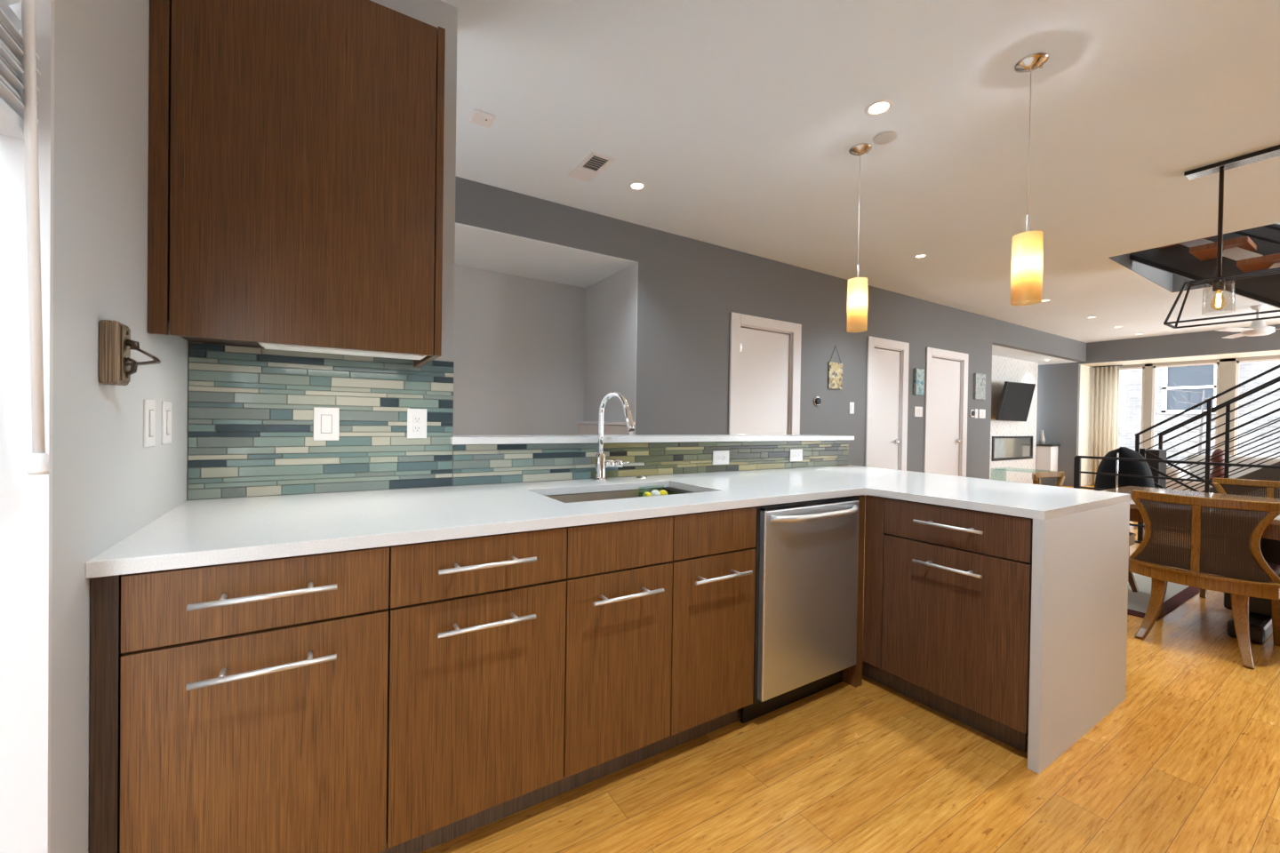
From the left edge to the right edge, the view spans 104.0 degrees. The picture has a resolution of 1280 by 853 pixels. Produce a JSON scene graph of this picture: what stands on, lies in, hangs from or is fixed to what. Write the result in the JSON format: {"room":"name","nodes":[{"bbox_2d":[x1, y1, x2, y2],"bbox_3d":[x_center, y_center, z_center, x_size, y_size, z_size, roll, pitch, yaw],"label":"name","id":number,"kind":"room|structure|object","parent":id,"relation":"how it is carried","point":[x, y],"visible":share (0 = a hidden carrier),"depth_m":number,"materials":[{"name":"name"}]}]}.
{"room":"kitchen","nodes":[
{"label":"kitchen","id":0,"kind":"room"},
{"bbox_2d":[50,0,188,852],"bbox_3d":[0.171,-0.261,-1.269,0.300,2.950,7.080,1,1,-32],"label":"wall","id":1,"kind":"structure","parent":0,"point":[108,487],"depth_m":0.99,"materials":[{"name":"grey paint"}]},
{"bbox_2d":[0,0,40,138],"bbox_3d":[-0.093,-0.918,-0.639,0.068,0.969,3.388,1,1,-32],"label":"window blind","id":2,"kind":"object","parent":1,"relation":"attached to","point":[12,101],"visible":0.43,"depth_m":0.75,"materials":[{"name":"white paint"}]},
{"bbox_2d":[21,0,50,474],"bbox_3d":[-0.945,-0.597,0.779,0.025,1.348,0.069,1,1,-32],"label":"window frame","id":3,"kind":"structure","parent":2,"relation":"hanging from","point":[38,460],"depth_m":0.78,"materials":[{"name":"white plastic"}]},
{"bbox_2d":[0,0,54,852],"bbox_3d":[-0.194,-0.107,-0.693,0.301,2.620,3.440,1,1,-32],"label":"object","id":4,"kind":"structure","parent":1,"relation":"attached to","point":[26,500],"depth_m":0.82,"materials":[{"name":"white paint"}]},
{"bbox_2d":[98,320,160,385],"bbox_3d":[-1.077,-0.152,1.062,0.085,0.130,0.072,1,1,-32],"label":"bottle opener","id":5,"kind":"object","parent":1,"relation":"attached to","point":[116,368],"visible":1,"depth_m":1.02,"materials":[{"name":"brown wood"}]},
{"bbox_2d":[143,399,155,447],"bbox_3d":[-1.277,-0.009,1.305,0.009,0.122,0.085,1,1,-32],"label":"light switch","id":6,"kind":"object","parent":1,"relation":"attached to","point":[148,405],"visible":1,"depth_m":1.29,"materials":[{"name":"white plastic"}]},
{"bbox_2d":[161,401,171,444],"bbox_3d":[-1.368,-0.011,1.448,0.009,0.122,0.085,1,1,-32],"label":"light switch","id":7,"kind":"object","parent":1,"relation":"attached to","point":[166,406],"visible":1,"depth_m":1.43,"materials":[{"name":"white plastic"}]},
{"bbox_2d":[188,0,457,361],"bbox_3d":[-1.196,-0.310,1.972,0.854,2.950,0.140,1,1,-32],"label":"wall","id":8,"kind":"structure","parent":0,"point":[436,13],"depth_m":2.12,"materials":[{"name":"grey paint"}]},
{"bbox_2d":[147,0,445,367],"bbox_3d":[-1.083,-0.784,1.672,0.716,1.084,0.471,1,1,-32],"label":"upper cabinet","id":9,"kind":"object","parent":8,"relation":"attached to","point":[296,147],"visible":0.99,"depth_m":1.45,"materials":[{"name":"brown wood"}]},
{"bbox_2d":[257,342,426,359],"bbox_3d":[-0.947,-0.257,1.627,0.465,0.039,0.110,1,1,-32],"label":"light","id":10,"kind":"object","parent":9,"relation":"attached to","point":[267,346],"visible":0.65,"depth_m":1.60,"materials":[{"name":"white plastic"}]},
{"bbox_2d":[187,342,454,500],"bbox_3d":[-1.160,-0.014,1.911,0.853,0.532,0.010,1,1,-32],"label":"tile backsplash","id":11,"kind":"structure","parent":8,"relation":"attached to","point":[251,409],"depth_m":1.86,"materials":[{"name":"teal tile"}]},
{"bbox_2d":[313,407,339,440],"bbox_3d":[-1.181,-0.009,1.885,0.082,0.125,0.009,1,1,-32],"label":"light switch","id":12,"kind":"object","parent":11,"relation":"attached to","point":[326,420],"visible":1,"depth_m":1.88,"materials":[{"name":"white plastic"}]},
{"bbox_2d":[407,408,426,439],"bbox_3d":[-0.915,-0.012,2.054,0.075,0.122,0.008,1,1,-32],"label":"wall outlet","id":13,"kind":"object","parent":11,"relation":"attached to","point":[416,418],"visible":1,"depth_m":2.05,"materials":[{"name":"white plastic"}]},
{"bbox_2d":[413,416,421,422],"bbox_3d":[-0.913,-0.031,2.051,0.032,0.028,0.002,1,1,-32],"label":"socket","id":14,"kind":"object","parent":13,"relation":"attached to","point":[416,419],"depth_m":2.05,"materials":[{"name":"white plastic"}]},
{"bbox_2d":[413,424,421,431],"bbox_3d":[-0.914,0.007,2.052,0.032,0.028,0.002,1,1,-32],"label":"socket","id":15,"kind":"object","parent":13,"relation":"attached to","point":[416,428],"depth_m":2.05,"materials":[{"name":"white plastic"}]},
{"bbox_2d":[454,229,629,287],"bbox_3d":[-1.490,-1.504,4.196,2.745,0.050,0.930,1,1,-32],"label":"alcove ceiling","id":16,"kind":"structure","parent":0,"point":[472,251],"depth_m":4.49,"materials":[{"name":"white paint"}]},
{"bbox_2d":[455,176,1086,495],"bbox_3d":[3.250,-0.285,6.607,13.926,2.950,0.140,1,1,-32],"label":"wall","id":17,"kind":"structure","parent":0,"point":[689,290],"depth_m":5.02,"materials":[{"name":"grey paint"}]},
{"bbox_2d":[453,264,630,435],"bbox_3d":[-1.460,-0.334,4.224,2.845,2.950,1.150,1,1,-32],"label":"wall niche","id":18,"kind":"object","parent":17,"relation":"in","point":[532,356],"visible":0.12,"depth_m":4.93,"materials":[{"name":"grey paint"}]},
{"bbox_2d":[455,222,637,265],"bbox_3d":[-1.172,-1.469,3.783,2.641,0.004,0.129,1,1,-32],"label":"trim","id":19,"kind":"structure","parent":17,"relation":"attached to","point":[458,226],"depth_m":4.01,"materials":[{"name":"white paint"}]},
{"bbox_2d":[577,421,634,435],"bbox_3d":[-0.360,0.552,4.877,0.065,1.200,1.050,1,1,-32],"label":"trim","id":20,"kind":"structure","parent":17,"relation":"attached to","point":[592,428],"depth_m":4.80,"materials":[{"name":"white paint"}]},
{"bbox_2d":[628,262,638,434],"bbox_3d":[-0.071,-0.151,4.497,0.004,2.620,0.120,1,1,-32],"label":"trim","id":21,"kind":"structure","parent":17,"relation":"attached to","point":[634,268],"depth_m":4.48,"materials":[{"name":"grey paint"}]},
{"bbox_2d":[738,327,789,434],"bbox_3d":[1.324,0.074,5.310,0.763,2.178,0.124,1,1,-32],"label":"door","id":22,"kind":"structure","parent":17,"relation":"in","point":[764,356],"depth_m":5.32,"materials":[{"name":"white paint"}]},
{"bbox_2d":[728,312,801,434],"bbox_3d":[1.303,0.015,5.356,1.040,2.315,0.142,1,1,-32],"label":"trim","id":23,"kind":"structure","parent":17,"relation":"attached to","point":[793,330],"depth_m":5.29,"materials":[{"name":"white paint"}]},
{"bbox_2d":[813,396,821,406],"bbox_3d":[2.040,-0.290,5.739,0.104,0.104,0.031,1,1,-32],"label":"thermostat","id":24,"kind":"object","parent":17,"relation":"attached to","point":[817,401],"visible":1,"depth_m":5.72,"materials":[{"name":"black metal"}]},
{"bbox_2d":[827,345,842,389],"bbox_3d":[2.309,-0.704,5.908,0.250,0.512,0.018,1,1,-32],"label":"plaque","id":25,"kind":"object","parent":17,"relation":"attached to","point":[835,379],"visible":1,"depth_m":5.89,"materials":[{"name":"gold metal"}]},
{"bbox_2d":[849,402,854,414],"bbox_3d":[2.582,-0.225,6.097,0.085,0.140,0.009,1,1,-32],"label":"light switch","id":26,"kind":"object","parent":17,"relation":"attached to","point":[852,404],"visible":1,"depth_m":6.09,"materials":[{"name":"white plastic"}]},
{"bbox_2d":[872,348,901,470],"bbox_3d":[3.196,0.091,6.494,0.633,2.178,0.124,1,1,-32],"label":"door","id":27,"kind":"structure","parent":17,"relation":"in","point":[886,363],"depth_m":6.52,"materials":[{"name":"white paint"}]},
{"bbox_2d":[864,336,909,511],"bbox_3d":[3.175,0.032,6.540,0.900,2.315,0.142,1,1,-32],"label":"trim","id":28,"kind":"structure","parent":17,"relation":"attached to","point":[873,342],"depth_m":6.56,"materials":[{"name":"white paint"}]},
{"bbox_2d":[912,368,924,395],"bbox_3d":[3.820,-0.611,6.854,0.195,0.355,0.039,1,1,-32],"label":"canvas","id":29,"kind":"object","parent":17,"relation":"attached to","point":[918,373],"visible":1,"depth_m":6.82},
{"bbox_2d":[914,406,922,416],"bbox_3d":[3.841,-0.204,6.894,0.190,0.140,0.009,1,1,-32],"label":"light switch","id":30,"kind":"object","parent":17,"relation":"attached to","point":[918,411],"visible":1,"depth_m":6.88,"materials":[{"name":"white plastic"}]},
{"bbox_2d":[929,357,962,476],"bbox_3d":[4.450,0.108,7.288,0.883,2.168,0.124,1,1,-32],"label":"door","id":31,"kind":"structure","parent":17,"relation":"in","point":[945,400],"depth_m":7.32,"materials":[{"name":"white paint"}]},
{"bbox_2d":[923,346,968,477],"bbox_3d":[4.430,0.049,7.334,1.160,2.305,0.142,1,1,-32],"label":"trim","id":32,"kind":"structure","parent":17,"relation":"attached to","point":[940,354],"depth_m":7.39,"materials":[{"name":"white paint"}]},
{"bbox_2d":[969,409,975,417],"bbox_3d":[5.115,-0.202,7.686,0.120,0.120,0.031,1,1,-32],"label":"thermostat","id":33,"kind":"object","parent":17,"relation":"attached to","point":[972,412],"visible":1,"depth_m":7.67,"materials":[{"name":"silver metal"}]},
{"bbox_2d":[975,408,977,418],"bbox_3d":[5.227,-0.201,7.771,0.085,0.140,0.009,1,1,-32],"label":"light switch","id":34,"kind":"object","parent":17,"relation":"attached to","point":[976,410],"visible":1,"depth_m":7.76,"materials":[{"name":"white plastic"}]},
{"bbox_2d":[973,373,985,399],"bbox_3d":[5.283,-0.620,7.782,0.320,0.400,0.034,1,1,-32],"label":"canvas","id":35,"kind":"object","parent":17,"relation":"attached to","point":[979,380],"visible":1,"depth_m":7.75},
{"bbox_2d":[978,409,985,418],"bbox_3d":[5.387,-0.199,7.872,0.200,0.140,0.009,1,1,-32],"label":"light switch","id":36,"kind":"object","parent":17,"relation":"attached to","point":[982,412],"visible":1,"depth_m":7.87,"materials":[{"name":"white plastic"}]},
{"bbox_2d":[419,484,1279,852],"bbox_3d":[5.611,1.311,3.751,14.886,0.120,9.700,1,1,-32],"label":"floor","id":37,"kind":"structure","parent":0,"point":[1188,762],"depth_m":1.68,"materials":[{"name":"brown wood"}]},
{"bbox_2d":[89,575,121,852],"bbox_3d":[-1.075,0.736,1.006,0.039,0.878,0.018,1,1,-32],"label":"filler panel","id":38,"kind":"object","parent":37,"relation":"on","point":[105,591],"visible":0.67,"depth_m":1.00,"materials":[{"name":"brown wood"}]},
{"bbox_2d":[120,546,389,852],"bbox_3d":[-1.045,0.733,1.456,0.485,0.878,0.884,1,1,-32],"label":"base cabinet","id":39,"kind":"object","parent":37,"relation":"on","point":[253,709],"visible":0.91,"depth_m":1.12,"materials":[{"name":"brown wood"}]},
{"bbox_2d":[383,527,567,852],"bbox_3d":[-0.636,0.737,1.715,0.483,0.878,0.884,1,1,-32],"label":"base cabinet","id":40,"kind":"object","parent":37,"relation":"on","point":[476,656],"visible":0.92,"depth_m":1.37,"materials":[{"name":"brown wood"}]},
{"bbox_2d":[85,464,1129,774],"bbox_3d":[0.394,0.731,2.007,3.596,0.914,1.533,1,1,-32],"label":"countertop","id":41,"kind":"structure","parent":37,"relation":"on","point":[1080,543],"depth_m":1.81,"materials":[{"name":"white stone"}]},
{"bbox_2d":[593,391,634,480],"bbox_3d":[-0.123,0.048,2.360,0.173,0.430,0.222,1,1,-8],"label":"faucet","id":42,"kind":"object","parent":41,"relation":"on","point":[601,463],"visible":1,"depth_m":2.41,"materials":[{"name":"silver metal"}]},
{"bbox_2d":[545,487,695,503],"bbox_3d":[-0.061,0.408,2.105,0.757,0.213,0.422,1,1,-32],"label":"sink","id":43,"kind":"object","parent":41,"relation":"in","point":[630,493],"visible":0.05,"depth_m":2.27,"materials":[{"name":"silver metal"}]},
{"bbox_2d":[642,489,667,496],"bbox_3d":[0.073,0.340,2.362,0.145,0.109,0.073,1,1,-32],"label":"fruit","id":44,"kind":"object","parent":43,"relation":"in","point":[654,492],"visible":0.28,"depth_m":2.34,"materials":[{"name":"yellow food"}]},
{"bbox_2d":[636,475,647,478],"bbox_3d":[0.009,0.258,2.572,0.058,0.012,0.058,1,1,-32],"label":"switch","id":45,"kind":"object","parent":41,"relation":"on","point":[639,476],"visible":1,"depth_m":2.56,"materials":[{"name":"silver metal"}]},
{"bbox_2d":[550,488,756,797],"bbox_3d":[-0.095,0.742,2.057,0.796,0.878,0.884,1,1,-32],"label":"base cabinet","id":46,"kind":"object","parent":37,"relation":"on","point":[660,612],"visible":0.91,"depth_m":1.69,"materials":[{"name":"brown wood"}]},
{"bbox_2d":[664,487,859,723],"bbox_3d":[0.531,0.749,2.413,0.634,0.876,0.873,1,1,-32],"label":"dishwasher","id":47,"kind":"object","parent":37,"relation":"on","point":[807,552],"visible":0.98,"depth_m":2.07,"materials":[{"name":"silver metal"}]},
{"bbox_2d":[842,495,865,687],"bbox_3d":[0.798,0.751,2.635,0.046,0.876,0.802,1,1,-32],"label":"end panel","id":48,"kind":"object","parent":37,"relation":"on","point":[852,676],"visible":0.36,"depth_m":2.30,"materials":[{"name":"brown wood"}]},
{"bbox_2d":[862,495,1032,752],"bbox_3d":[1.413,0.764,2.224,0.648,0.876,0.735,1,1,-32],"label":"base cabinet","id":49,"kind":"object","parent":37,"relation":"on","point":[947,609],"visible":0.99,"depth_m":1.99,"materials":[{"name":"brown wood"}]},
{"bbox_2d":[1035,443,1060,483],"bbox_3d":[8.484,0.802,10.742,0.397,0.860,0.720,1,1,-32],"label":"base cabinet","id":50,"kind":"object","parent":37,"relation":"on","point":[1046,455],"visible":0.38,"depth_m":10.47,"materials":[{"name":"white paint"}]},
{"bbox_2d":[1038,430,1045,444],"bbox_3d":[8.512,0.223,10.596,0.120,0.300,0.120,1,1,-32],"label":"vase","id":51,"kind":"object","parent":50,"relation":"on","point":[1042,440],"visible":1,"depth_m":10.57,"materials":[{"name":"grey ceramic"}]},
{"bbox_2d":[1094,447,1155,539],"bbox_3d":[5.020,0.719,5.183,0.483,1.020,0.510,1,1,-32],"label":"armchair","id":52,"kind":"object","parent":37,"relation":"on","point":[1106,466],"visible":0.29,"depth_m":5.06,"materials":[{"name":"black leather"}]},
{"bbox_2d":[1144,449,1166,529],"bbox_3d":[6.181,0.759,6.019,0.305,0.960,0.140,1,1,-32],"label":"base cabinet","id":53,"kind":"object","parent":37,"relation":"on","point":[1161,467],"visible":0.34,"depth_m":5.93,"materials":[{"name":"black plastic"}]},
{"bbox_2d":[1127,573,1199,621],"bbox_3d":[3.534,1.209,4.328,1.780,0.010,1.700,1,1,-32],"label":"area rug","id":54,"kind":"object","parent":37,"relation":"on","point":[1176,595],"visible":0.14,"depth_m":3.58,"materials":[{"name":"grey carpet"}]},
{"bbox_2d":[1032,472,1138,591],"bbox_3d":[3.283,0.790,3.777,0.586,0.848,0.606,1,1,-32],"label":"dining chair","id":55,"kind":"object","parent":54,"relation":"on","point":[1037,477],"visible":0.15,"depth_m":3.96,"materials":[{"name":"brown wood"}]},
{"bbox_2d":[1073,456,1279,554],"bbox_3d":[5.452,0.787,3.156,0.042,0.933,4.281,1,1,-32],"label":"guard rail","id":56,"kind":"object","parent":37,"relation":"on","point":[1077,472],"visible":0.46,"depth_m":4.56,"materials":[{"name":"black metal"}]},
{"bbox_2d":[1137,448,1230,541],"bbox_3d":[5.711,0.749,4.616,0.040,1.009,1.606,1,1,-32],"label":"rail","id":57,"kind":"object","parent":37,"relation":"on","point":[1140,530],"visible":0.16,"depth_m":5.16,"materials":[{"name":"black metal"}]},
{"bbox_2d":[1100,486,1279,644],"bbox_3d":[4.087,0.866,2.571,1.330,0.745,2.650,1,1,-32],"label":"dining table","id":58,"kind":"object","parent":37,"relation":"on","point":[1260,628],"visible":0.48,"depth_m":2.95,"materials":[{"name":"brown wood"}]},
{"bbox_2d":[1128,489,1279,670],"bbox_3d":[3.224,0.808,2.853,0.606,0.848,0.586,1,1,-32],"label":"dining chair","id":59,"kind":"object","parent":37,"relation":"on","point":[1149,562],"visible":1,"depth_m":2.70,"materials":[{"name":"brown wood"}]},
{"bbox_2d":[1138,546,1279,581],"bbox_3d":[3.242,0.779,2.864,0.475,0.040,0.506,1,1,-32],"label":"seat cushion","id":60,"kind":"object","parent":59,"relation":"on","point":[1226,572],"depth_m":2.69,"materials":[{"name":"brown fabric"}]},
{"bbox_2d":[1134,364,1279,495],"bbox_3d":[7.996,-0.642,5.197,1.100,3.870,3.914,1,1,-32],"label":"staircase","id":61,"kind":"structure","parent":37,"relation":"on","point":[1262,474],"depth_m":6.10,"materials":[{"name":"grey metal"}]},
{"bbox_2d":[1209,448,1224,480],"bbox_3d":[8.292,0.785,7.176,0.300,0.950,0.300,1,1,-32],"label":"statue","id":62,"kind":"object","parent":37,"relation":"on","point":[1219,450],"visible":0.31,"depth_m":7.14,"materials":[{"name":"red wood"}]},
{"bbox_2d":[1165,454,1279,495],"bbox_3d":[9.698,0.851,7.245,0.950,0.740,2.850,1,1,-32],"label":"sofa","id":63,"kind":"object","parent":37,"relation":"on","point":[1203,456],"visible":0.3,"depth_m":8.01,"materials":[{"name":"grey fabric"}]},
{"bbox_2d":[1199,477,1279,598],"bbox_3d":[4.410,0.820,3.538,0.606,0.848,0.586,1,1,-32],"label":"dining chair","id":64,"kind":"object","parent":37,"relation":"on","point":[1271,487],"visible":0.25,"depth_m":3.73,"materials":[{"name":"brown wood"}]},
{"bbox_2d":[440,0,1279,343],"bbox_3d":[5.979,-1.840,3.216,14.886,0.300,8.500,1,1,-32],"label":"ceiling","id":65,"kind":"structure","parent":0,"point":[740,121],"depth_m":2.96,"materials":[{"name":"white paint"}]},
{"bbox_2d":[469,109,495,127],"bbox_3d":[-0.914,-1.778,2.892,0.120,0.022,0.120,1,1,-32],"label":"ceiling sensor","id":66,"kind":"object","parent":65,"relation":"attached to","point":[478,117],"visible":1,"depth_m":2.87,"materials":[{"name":"white paint"}]},
{"bbox_2d":[568,151,615,182],"bbox_3d":[-0.340,-1.781,3.445,0.170,0.010,0.380,1,1,-32],"label":"ceiling vent","id":67,"kind":"object","parent":65,"relation":"in","point":[594,164],"visible":1,"depth_m":3.43,"materials":[{"name":"white metal"}]},
{"bbox_2d":[628,182,645,190],"bbox_3d":[-0.021,-1.780,3.706,0.126,0.006,0.126,1,1,-32],"label":"recessed light","id":68,"kind":"object","parent":65,"relation":"in","point":[635,186],"visible":1,"depth_m":3.71,"materials":[{"name":"white glass"}]},
{"bbox_2d":[846,143,871,332],"bbox_3d":[1.387,-1.183,3.175,0.132,1.150,0.132,1,1,-32],"label":"pendant light","id":69,"kind":"object","parent":65,"relation":"hanging from","point":[857,290],"visible":1,"depth_m":3.13,"materials":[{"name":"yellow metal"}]},
{"bbox_2d":[864,99,893,116],"bbox_3d":[1.316,-1.752,2.753,0.143,0.006,0.143,1,1,-32],"label":"recessed light","id":70,"kind":"object","parent":65,"relation":"in","point":[878,108],"visible":1,"depth_m":2.75,"materials":[{"name":"white paint"}]},
{"bbox_2d":[872,131,897,144],"bbox_3d":[1.489,-1.751,3.040,0.136,0.008,0.136,1,1,-32],"label":"cover","id":71,"kind":"object","parent":65,"relation":"attached to","point":[887,137],"visible":1,"depth_m":3.03,"materials":[{"name":"grey"}]},
{"bbox_2d":[913,254,927,258],"bbox_3d":[2.882,-1.750,5.140,0.126,0.006,0.126,1,1,-32],"label":"recessed light","id":72,"kind":"object","parent":65,"relation":"in","point":[919,256],"visible":1,"depth_m":5.15,"materials":[{"name":"white paint"}]},
{"bbox_2d":[1010,52,1048,305],"bbox_3d":[1.865,-1.169,2.401,0.132,1.150,0.132,1,1,-32],"label":"pendant light","id":73,"kind":"object","parent":65,"relation":"hanging from","point":[1027,247],"visible":1,"depth_m":2.36,"materials":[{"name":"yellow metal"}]},
{"bbox_2d":[1108,253,1212,292],"bbox_3d":[6.953,-2.007,3.882,2.370,0.649,4.390,1,1,-32],"label":"trim","id":74,"kind":"structure","parent":65,"relation":"attached to","point":[1172,283],"depth_m":6.02,"materials":[{"name":"beige paint"}]},
{"bbox_2d":[1129,224,1279,308],"bbox_3d":[5.922,-1.428,4.249,0.530,3.422,3.306,1,1,-32],"label":"ceiling opening","id":75,"kind":"structure","parent":65,"relation":"attached to","point":[1255,249],"depth_m":4.76,"materials":[{"name":"grey metal"}]},
{"bbox_2d":[1163,144,1279,328],"bbox_3d":[4.125,-1.198,2.794,0.272,1.031,1.622,1,1,-32],"label":"linear chandelier","id":76,"kind":"object","parent":65,"relation":"hanging from","point":[1219,283],"visible":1,"depth_m":3.28,"materials":[{"name":"black metal"}]},
{"bbox_2d":[1212,278,1225,291],"bbox_3d":[3.808,-0.932,3.291,0.056,0.080,0.056,1,1,-32],"label":"socket","id":77,"kind":"object","parent":76,"relation":"attached to","point":[1218,284],"depth_m":3.27,"materials":[{"name":"brown metal"}]},
{"bbox_2d":[1215,304,1279,338],"bbox_3d":[8.657,-1.472,6.871,1.130,0.420,1.028,1,1,-32],"label":"ceiling fan","id":78,"kind":"object","parent":65,"relation":"hanging from","point":[1259,327],"visible":0.91,"depth_m":6.93,"materials":[{"name":"white paint"}]},
{"bbox_2d":[989,354,1038,484],"bbox_3d":[6.740,-0.070,9.706,3.670,2.570,0.300,1,1,-32],"label":"wall","id":79,"kind":"structure","parent":0,"point":[1004,369],"depth_m":9.96,"materials":[{"name":"white tile"}]},
{"bbox_2d":[991,436,1033,461],"bbox_3d":[7.360,0.426,10.095,1.800,0.470,0.320,1,1,-32],"label":"fireplace","id":80,"kind":"object","parent":79,"relation":"in","point":[1004,448],"visible":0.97,"depth_m":9.94,"materials":[{"name":"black metal"}]},
{"bbox_2d":[995,381,1035,421],"bbox_3d":[7.212,-0.480,9.648,1.361,0.752,0.288,1,1,-32],"label":"television","id":81,"kind":"object","parent":79,"relation":"attached to","point":[1016,397],"visible":1,"depth_m":9.53,"materials":[{"name":"black plastic"}]},
{"bbox_2d":[992,344,1078,365],"bbox_3d":[6.975,-1.376,9.653,4.190,0.050,1.100,1,1,-32],"label":"ceiling","id":82,"kind":"structure","parent":0,"point":[996,350],"depth_m":9.57,"materials":[{"name":"white paint"}]},
{"bbox_2d":[1036,324,1279,487],"bbox_3d":[11.467,-0.170,7.428,1.080,2.950,9.700,1,1,-32],"label":"wall","id":83,"kind":"structure","parent":0,"point":[1058,384],"depth_m":10.33,"materials":[{"name":"grey paint"}]},
{"bbox_2d":[1089,364,1122,484],"bbox_3d":[9.723,-0.023,10.441,0.080,2.491,0.473,1,1,-32],"label":"curtain","id":84,"kind":"object","parent":83,"relation":"hanging from","point":[1105,392],"visible":0.67,"depth_m":10.48,"materials":[{"name":"beige fabric"}]},
{"bbox_3d":[0.305,0.632,2.938,2.732,1.094,0.140,1,1,-32],"label":"wall","id":85,"kind":"structure","parent":0,"visible":0},
{"bbox_2d":[452,440,848,486],"bbox_3d":[0.346,0.176,2.867,2.716,0.180,0.010,1,1,-32],"label":"tile backsplash","id":86,"kind":"structure","parent":85,"relation":"attached to","point":[472,464],"depth_m":2.60,"materials":[{"name":"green tile"}]},
{"bbox_2d":[712,450,728,464],"bbox_3d":[0.477,0.183,2.938,0.125,0.082,0.008,1,1,-32],"label":"wall outlet","id":87,"kind":"object","parent":86,"relation":"attached to","point":[719,457],"visible":1,"depth_m":2.93,"materials":[{"name":"white plastic"}]},
{"bbox_2d":[789,448,802,461],"bbox_3d":[1.026,0.188,3.285,0.120,0.080,0.008,1,1,-32],"label":"wall outlet","id":88,"kind":"object","parent":86,"relation":"attached to","point":[795,454],"visible":1,"depth_m":3.28,"materials":[{"name":"white plastic"}]},
{"bbox_2d":[449,434,854,444],"bbox_3d":[0.286,0.069,2.957,2.734,0.030,0.310,1,1,-32],"label":"bar ledge","id":89,"kind":"object","parent":85,"relation":"on","point":[586,438],"visible":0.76,"depth_m":2.61,"materials":[{"name":"white stone"}]},
{"label":"outside","id":90,"kind":"structure","parent":0,"visible":0},
{"bbox_3d":[10.957,2.002,6.967,54.000,0.400,50.000,1,1,-32],"label":"ground","id":91,"kind":"structure","parent":90,"visible":0},
{"bbox_2d":[1117,354,1279,466],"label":"window","id":92,"kind":"structure","parent":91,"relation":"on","point":[1196,378],"depth_m":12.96,"materials":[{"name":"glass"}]},
{"bbox_2d":[1154,384,1260,454],"bbox_3d":[12.537,0.517,11.231,0.469,3.141,1.658,1,1,-30],"label":"bare tree","id":93,"kind":"object","parent":91,"relation":"on","point":[1200,429],"visible":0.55,"depth_m":11.21,"materials":[{"name":"grey plant"}]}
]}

